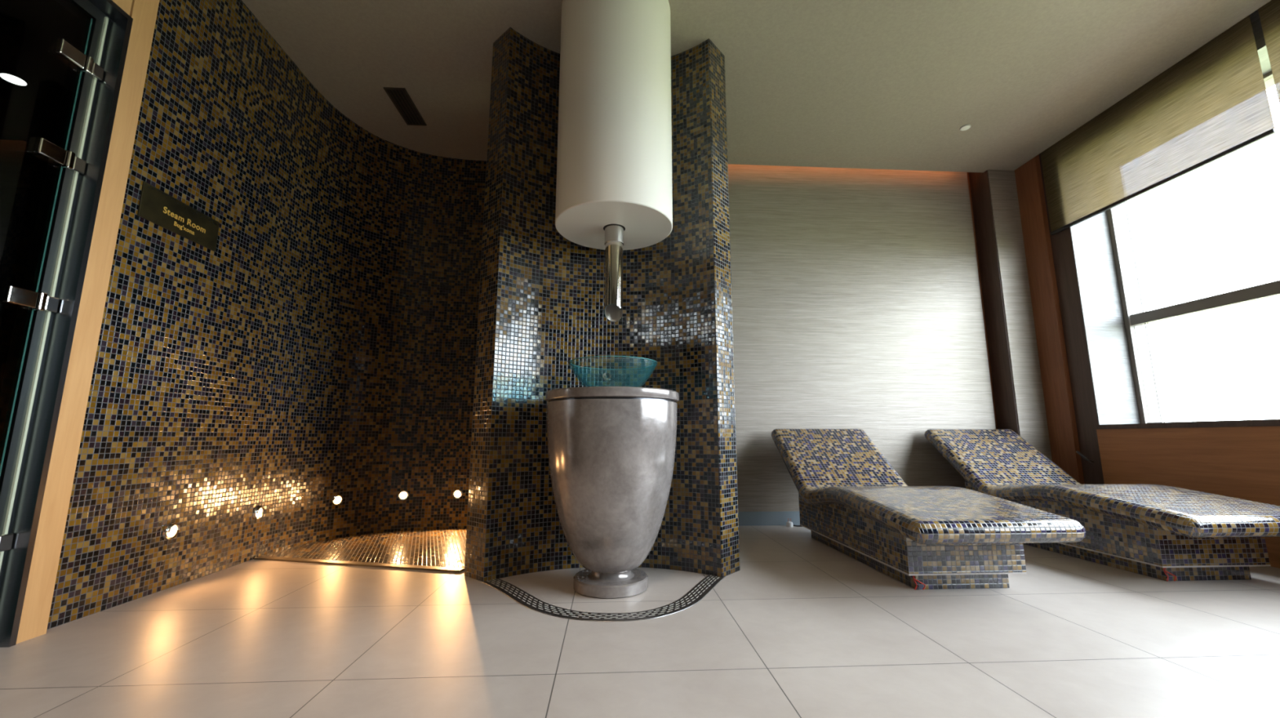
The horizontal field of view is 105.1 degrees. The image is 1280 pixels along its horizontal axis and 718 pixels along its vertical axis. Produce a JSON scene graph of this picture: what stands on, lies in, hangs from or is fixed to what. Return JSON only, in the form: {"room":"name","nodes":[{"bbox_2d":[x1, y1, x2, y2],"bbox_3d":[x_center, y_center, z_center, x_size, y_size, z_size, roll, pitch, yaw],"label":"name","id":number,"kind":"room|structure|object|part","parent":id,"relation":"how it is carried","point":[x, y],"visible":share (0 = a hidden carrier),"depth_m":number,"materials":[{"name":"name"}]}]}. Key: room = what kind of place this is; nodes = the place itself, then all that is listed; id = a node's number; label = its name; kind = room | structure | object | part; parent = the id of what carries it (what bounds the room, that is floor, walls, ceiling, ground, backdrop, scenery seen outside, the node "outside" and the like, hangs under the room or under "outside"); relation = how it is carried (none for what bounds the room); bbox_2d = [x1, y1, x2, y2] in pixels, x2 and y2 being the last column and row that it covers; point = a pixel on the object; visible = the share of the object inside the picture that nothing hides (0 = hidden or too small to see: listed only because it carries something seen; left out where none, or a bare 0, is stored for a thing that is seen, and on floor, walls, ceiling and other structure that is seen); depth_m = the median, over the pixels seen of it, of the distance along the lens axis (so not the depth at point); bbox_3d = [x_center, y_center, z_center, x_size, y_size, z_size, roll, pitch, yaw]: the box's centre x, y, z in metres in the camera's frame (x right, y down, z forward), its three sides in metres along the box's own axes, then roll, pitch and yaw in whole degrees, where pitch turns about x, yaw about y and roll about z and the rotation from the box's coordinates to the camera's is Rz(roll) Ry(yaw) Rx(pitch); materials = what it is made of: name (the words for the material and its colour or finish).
{"room":"spa","nodes":[
{"label":"spa","id":0,"kind":"room"},
{"bbox_2d":[46,0,486,630],"bbox_3d":[-1.592,-0.313,3.047,2.266,2.890,1.344,7,-11,-37],"label":"wall","id":1,"kind":"structure","parent":0,"point":[325,347],"depth_m":2.71,"materials":[{"name":"tile"}]},
{"bbox_2d":[16,0,159,644],"bbox_3d":[-2.072,-0.507,1.834,0.145,2.890,0.092,1,-9,-3],"label":"trim","id":2,"kind":"structure","parent":1,"relation":"attached to","point":[35,615],"depth_m":1.77,"materials":[{"name":"brown wood"}]},
{"bbox_2d":[162,522,180,540],"bbox_3d":[-2.055,0.758,2.156,0.020,0.074,0.074,1,-9,-3],"label":"recessed light","id":3,"kind":"object","parent":1,"relation":"in","point":[171,530],"visible":1,"depth_m":2.15,"materials":[{"name":"silver metal"}]},
{"bbox_2d":[166,524,180,533],"bbox_3d":[-2.053,0.743,2.159,0.016,0.029,0.058,1,-9,-3],"label":"hood","id":4,"kind":"object","parent":3,"relation":"attached to","point":[170,528],"depth_m":2.16,"materials":[{"name":"silver metal"}]},
{"bbox_2d":[137,181,219,251],"bbox_3d":[-2.050,-0.627,2.197,0.007,0.151,0.395,1,-9,-3],"label":"wall sign","id":5,"kind":"object","parent":1,"relation":"attached to","point":[157,206],"visible":1,"depth_m":2.17,"materials":[{"name":"brown metal"}]},
{"bbox_2d":[253,506,265,519],"bbox_3d":[-2.089,0.844,2.692,0.020,0.074,0.074,1,-9,-3],"label":"recessed light","id":6,"kind":"object","parent":1,"relation":"in","point":[258,512],"visible":1,"depth_m":2.68,"materials":[{"name":"silver metal"}]},
{"bbox_2d":[255,507,265,513],"bbox_3d":[-2.087,0.829,2.695,0.016,0.029,0.058,1,-9,-3],"label":"hood","id":7,"kind":"object","parent":6,"relation":"attached to","point":[258,510],"depth_m":2.69,"materials":[{"name":"silver metal"}]},
{"bbox_2d":[330,494,342,506],"bbox_3d":[-1.988,0.929,3.224,0.020,0.074,0.074,-5,-11,30],"label":"recessed light","id":8,"kind":"object","parent":1,"relation":"in","point":[336,500],"visible":1,"depth_m":3.22,"materials":[{"name":"silver metal"}]},
{"bbox_2d":[253,555,464,573],"bbox_3d":[-1.485,1.067,2.555,1.234,0.009,0.045,-2,-9,12],"label":"trim","id":9,"kind":"structure","parent":1,"relation":"attached to","point":[262,557],"depth_m":2.53,"materials":[{"name":"brown metal"}]},
{"bbox_2d":[397,490,408,501],"bbox_3d":[-1.684,0.971,3.488,0.074,0.074,0.020,4,-10,-24],"label":"recessed light","id":10,"kind":"object","parent":1,"relation":"in","point":[402,495],"visible":1,"depth_m":3.49,"materials":[{"name":"silver metal"}]},
{"bbox_2d":[452,488,462,499],"bbox_3d":[-1.329,0.985,3.573,0.074,0.074,0.020,1,-9,-7],"label":"recessed light","id":11,"kind":"object","parent":1,"relation":"in","point":[457,494],"visible":1,"depth_m":3.58,"materials":[{"name":"silver metal"}]},
{"bbox_2d":[260,528,466,568],"bbox_3d":[-1.326,1.135,2.982,1.580,0.001,1.143,1,-9,-3],"label":"floor","id":12,"kind":"structure","parent":0,"point":[440,548],"depth_m":2.87,"materials":[{"name":"tile"}]},
{"bbox_2d":[0,525,1279,717],"bbox_3d":[-0.297,0.830,0.661,8.300,0.120,6.800,1,-9,-3],"label":"floor","id":13,"kind":"structure","parent":0,"point":[804,628],"depth_m":1.53,"materials":[{"name":"tile"}]},
{"bbox_2d":[464,26,739,582],"bbox_3d":[-0.176,-0.366,2.706,1.347,2.890,0.410,1,-9,-3],"label":"wall niche","id":14,"kind":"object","parent":13,"relation":"on","point":[541,308],"visible":0.75,"depth_m":2.60,"materials":[{"name":"tile"}]},
{"bbox_2d":[479,574,726,622],"bbox_3d":[-0.149,0.992,2.059,1.163,0.003,0.601,1,-9,-3],"label":"floor drain","id":15,"kind":"object","parent":13,"relation":"on","point":[700,591],"visible":0.99,"depth_m":1.92,"materials":[{"name":"metal"}]},
{"bbox_2d":[545,386,679,599],"bbox_3d":[-0.129,0.586,2.242,0.622,0.862,0.622,-2,-9,15],"label":"pedestal","id":16,"kind":"object","parent":13,"relation":"on","point":[611,450],"visible":1,"depth_m":2.02,"materials":[{"name":"metal"}]},
{"bbox_3d":[-0.129,0.943,2.185,0.220,0.044,0.220,1,-9,-3],"label":"stem","id":17,"kind":"part","parent":16,"relation":"part of","materials":[{"name":"metal"}]},
{"bbox_2d":[568,355,657,386],"bbox_3d":[-0.129,0.090,2.321,0.424,0.143,0.424,1,-9,-3],"label":"glass bowl","id":18,"kind":"object","parent":16,"relation":"on","point":[569,363],"visible":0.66,"depth_m":2.34,"materials":[{"name":"teal glass"}]},
{"bbox_2d":[786,518,803,527],"bbox_3d":[1.215,1.224,3.671,0.247,0.058,0.052,1,-9,-3],"label":"plug","id":19,"kind":"object","parent":13,"relation":"on","point":[788,524],"visible":0.76,"depth_m":3.65,"materials":[{"name":"white plastic"}]},
{"bbox_2d":[771,428,1085,590],"bbox_3d":[1.394,0.751,2.819,0.725,0.722,1.761,1,-9,-3],"label":"lounger","id":20,"kind":"object","parent":13,"relation":"on","point":[853,502],"visible":1,"depth_m":2.26,"materials":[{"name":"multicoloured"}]},
{"bbox_2d":[924,429,1279,582],"bbox_3d":[2.623,0.773,2.950,0.725,0.722,1.761,1,-9,-3],"label":"lounger","id":21,"kind":"object","parent":13,"relation":"on","point":[1165,533],"visible":0.98,"depth_m":2.44,"materials":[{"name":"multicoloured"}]},
{"bbox_2d":[241,0,1271,173],"bbox_3d":[-0.552,-2.115,1.118,7.785,0.060,6.800,1,-9,-3],"label":"ceiling","id":22,"kind":"structure","parent":0,"point":[860,84],"depth_m":2.97,"materials":[{"name":"paint"}]},
{"bbox_2d":[383,87,426,125],"bbox_3d":[-1.600,-1.722,3.356,0.136,0.008,0.380,1,-9,-3],"label":"ceiling vent","id":23,"kind":"object","parent":22,"relation":"in","point":[401,99],"visible":1,"depth_m":3.34,"materials":[{"name":"brown metal"}]},
{"bbox_2d":[555,0,672,250],"bbox_3d":[-0.128,-1.245,2.536,0.580,1.208,0.580,1,-9,-3],"label":"ice dispenser","id":24,"kind":"object","parent":22,"relation":"hanging from","point":[614,159],"visible":0.88,"depth_m":2.29,"materials":[{"name":"white paint"}]},
{"bbox_2d":[604,223,624,322],"bbox_3d":[-0.128,-0.443,2.407,0.101,0.514,0.101,-2,-9,15],"label":"spout","id":25,"kind":"object","parent":24,"relation":"attached to","point":[614,233],"visible":0.8,"depth_m":2.38,"materials":[{"name":"silver metal"}]},
{"bbox_2d":[960,124,971,130],"bbox_3d":[2.369,-1.684,3.569,0.070,0.010,0.070,1,-9,-3],"label":"ceiling disc","id":26,"kind":"object","parent":22,"relation":"attached to","point":[965,127],"visible":1,"depth_m":3.56,"materials":[{"name":"grey"}]},
{"bbox_2d":[728,164,995,511],"bbox_3d":[1.411,-0.281,4.086,2.885,3.160,0.200,1,-9,-3],"label":"wall","id":27,"kind":"structure","parent":0,"point":[857,304],"depth_m":4.02,"materials":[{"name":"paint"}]},
{"bbox_2d":[737,511,799,526],"bbox_3d":[1.466,1.214,3.740,2.785,0.100,0.015,1,-9,-3],"label":"baseboard","id":28,"kind":"structure","parent":27,"relation":"attached to","point":[745,518],"depth_m":3.70,"materials":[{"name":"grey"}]},
{"bbox_2d":[966,172,997,429],"bbox_3d":[2.887,-0.261,4.201,0.075,3.160,0.140,1,-9,-3],"label":"wall","id":29,"kind":"structure","parent":0,"point":[968,180],"depth_m":4.17,"materials":[{"name":"orange wood"}]},
{"bbox_2d":[968,170,1019,435],"bbox_3d":[3.045,-0.275,4.111,0.250,3.160,0.340,1,-9,-3],"label":"wall column","id":30,"kind":"structure","parent":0,"point":[993,306],"depth_m":4.06,"materials":[{"name":"brown wood"}]},
{"bbox_2d":[1079,202,1161,424],"bbox_3d":[3.480,-0.301,3.948,0.400,3.160,0.722,1,-9,-3],"label":"window","id":31,"kind":"structure","parent":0,"point":[1121,399],"depth_m":3.58,"materials":[{"name":"glass"}]},
{"bbox_2d":[1039,153,1104,484],"bbox_3d":[3.259,-0.347,3.666,0.075,3.160,0.165,1,-9,-3],"label":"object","id":32,"kind":"structure","parent":31,"relation":"attached to","point":[1082,387],"depth_m":3.62,"materials":[{"name":"brown wood"}]},
{"bbox_2d":[1075,451,1094,463],"bbox_3d":[3.154,0.698,3.490,0.061,0.084,0.105,1,-9,-3],"label":"handle","id":33,"kind":"object","parent":31,"relation":"attached to","point":[1077,452],"visible":1,"depth_m":3.46,"materials":[{"name":"grey metal"}]},
{"bbox_2d":[1069,223,1109,425],"bbox_3d":[3.264,-0.511,3.606,0.075,1.975,0.007,1,-9,-3],"label":"trim","id":34,"kind":"structure","parent":31,"relation":"attached to","point":[1075,233],"depth_m":3.56,"materials":[{"name":"paint"}]},
{"bbox_2d":[1014,154,1279,568],"bbox_3d":[3.597,-0.766,1.048,0.512,3.160,6.600,1,-9,-3],"label":"wall","id":35,"kind":"structure","parent":0,"point":[1243,463],"depth_m":3.23,"materials":[{"name":"brown wood"}]},
{"bbox_2d":[987,169,1052,461],"bbox_3d":[3.052,-0.170,3.918,0.232,2.890,0.008,1,-9,-3],"label":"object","id":36,"kind":"structure","parent":35,"relation":"attached to","point":[1018,309],"depth_m":3.95,"materials":[{"name":"paint"}]},
{"bbox_2d":[1094,420,1279,429],"bbox_3d":[3.541,0.016,0.556,0.345,0.030,5.885,1,-9,-3],"label":"trim","id":37,"kind":"structure","parent":35,"relation":"on","point":[1263,423],"depth_m":2.85,"materials":[{"name":"brown wood"}]},
{"bbox_2d":[1249,8,1275,88],"bbox_3d":[3.656,-2.167,0.900,0.440,0.440,5.860,1,-9,-3],"label":"wall","id":38,"kind":"structure","parent":0,"point":[1258,33],"depth_m":2.66,"materials":[{"name":"paint"}]},
{"bbox_2d":[1040,14,1276,235],"bbox_3d":[3.256,-1.484,3.237,0.059,0.847,1.301,1,-9,-3],"label":"roller blind","id":39,"kind":"object","parent":38,"relation":"attached to","point":[1212,104],"visible":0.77,"depth_m":3.04,"materials":[{"name":"fabric"}]},
{"bbox_2d":[1106,71,1279,423],"bbox_3d":[3.692,-0.838,1.561,0.065,1.975,4.178,1,-9,-3],"label":"window","id":40,"kind":"structure","parent":38,"relation":"in","point":[1132,320],"depth_m":3.47,"materials":[{"name":"grey paint"}]},
{"bbox_3d":[3.570,-0.511,3.604,0.065,1.975,0.032,1,-9,-3],"label":"frame","id":41,"kind":"part","parent":40,"relation":"part of","materials":[{"name":"grey paint"}]},
{"bbox_3d":[3.692,0.126,1.385,0.065,0.015,4.136,1,-9,-3],"label":"frame","id":42,"kind":"part","parent":40,"relation":"part of","materials":[{"name":"grey paint"}]},
{"bbox_3d":[3.694,-1.807,1.695,0.065,0.020,4.136,1,-9,-3],"label":"frame","id":43,"kind":"part","parent":40,"relation":"part of","materials":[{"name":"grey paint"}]},
{"bbox_2d":[1257,0,1279,104],"bbox_3d":[3.345,-1.721,1.758,0.059,0.847,1.628,1,-9,-3],"label":"roller blind","id":44,"kind":"object","parent":38,"relation":"attached to","point":[1268,13],"visible":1,"depth_m":2.54,"materials":[{"name":"fabric"}]},
{"bbox_3d":[-1.906,-0.948,-0.915,0.070,2.890,3.320,1,-9,-3],"label":"wall","id":45,"kind":"structure","parent":0,"visible":0},
{"bbox_2d":[0,0,133,648],"bbox_3d":[-2.025,-0.296,1.217,0.132,2.278,1.063,1,-9,-3],"label":"door","id":46,"kind":"structure","parent":45,"relation":"in","point":[62,62],"depth_m":1.66,"materials":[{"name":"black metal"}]},
{"bbox_3d":[-2.044,0.590,1.571,0.023,0.052,0.040,1,-9,-3],"label":"hinge plate","id":47,"kind":"part","parent":46,"relation":"part of","materials":[{"name":"silver metal"}]},
{"bbox_3d":[-2.025,-0.268,1.181,0.012,2.190,0.962,1,-9,-3],"label":"glass pane","id":48,"kind":"part","parent":46,"relation":"part of","materials":[{"name":"glass"}]},
{"bbox_3d":[-2.054,-0.191,1.658,0.013,2.190,0.005,1,-9,-3],"label":"glass pane","id":49,"kind":"part","parent":46,"relation":"part of","materials":[{"name":"teal"}]},
{"bbox_3d":[-2.043,-0.190,1.696,0.023,0.052,0.040,1,-9,-3],"label":"hinge plate","id":50,"kind":"part","parent":46,"relation":"part of","materials":[{"name":"silver metal"}]},
{"bbox_3d":[-2.043,-0.704,1.779,0.023,0.052,0.040,1,-9,-3],"label":"hinge plate","id":51,"kind":"part","parent":46,"relation":"part of","materials":[{"name":"silver metal"}]},
{"bbox_3d":[-2.043,-1.079,1.839,0.023,0.052,0.040,1,-9,-3],"label":"hinge plate","id":52,"kind":"part","parent":46,"relation":"part of","materials":[{"name":"silver metal"}]},
{"bbox_3d":[-2.009,-1.413,1.388,0.102,0.018,1.045,1,-9,-3],"label":"frame","id":53,"kind":"part","parent":46,"relation":"part of","materials":[{"name":"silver metal"}]},
{"bbox_2d":[112,0,132,15],"bbox_3d":[-2.039,-1.725,1.433,0.140,0.612,1.080,1,-9,-3],"label":"trim","id":54,"kind":"structure","parent":45,"relation":"attached to","point":[126,5],"depth_m":1.91,"materials":[{"name":"brown wood"}]}
]}

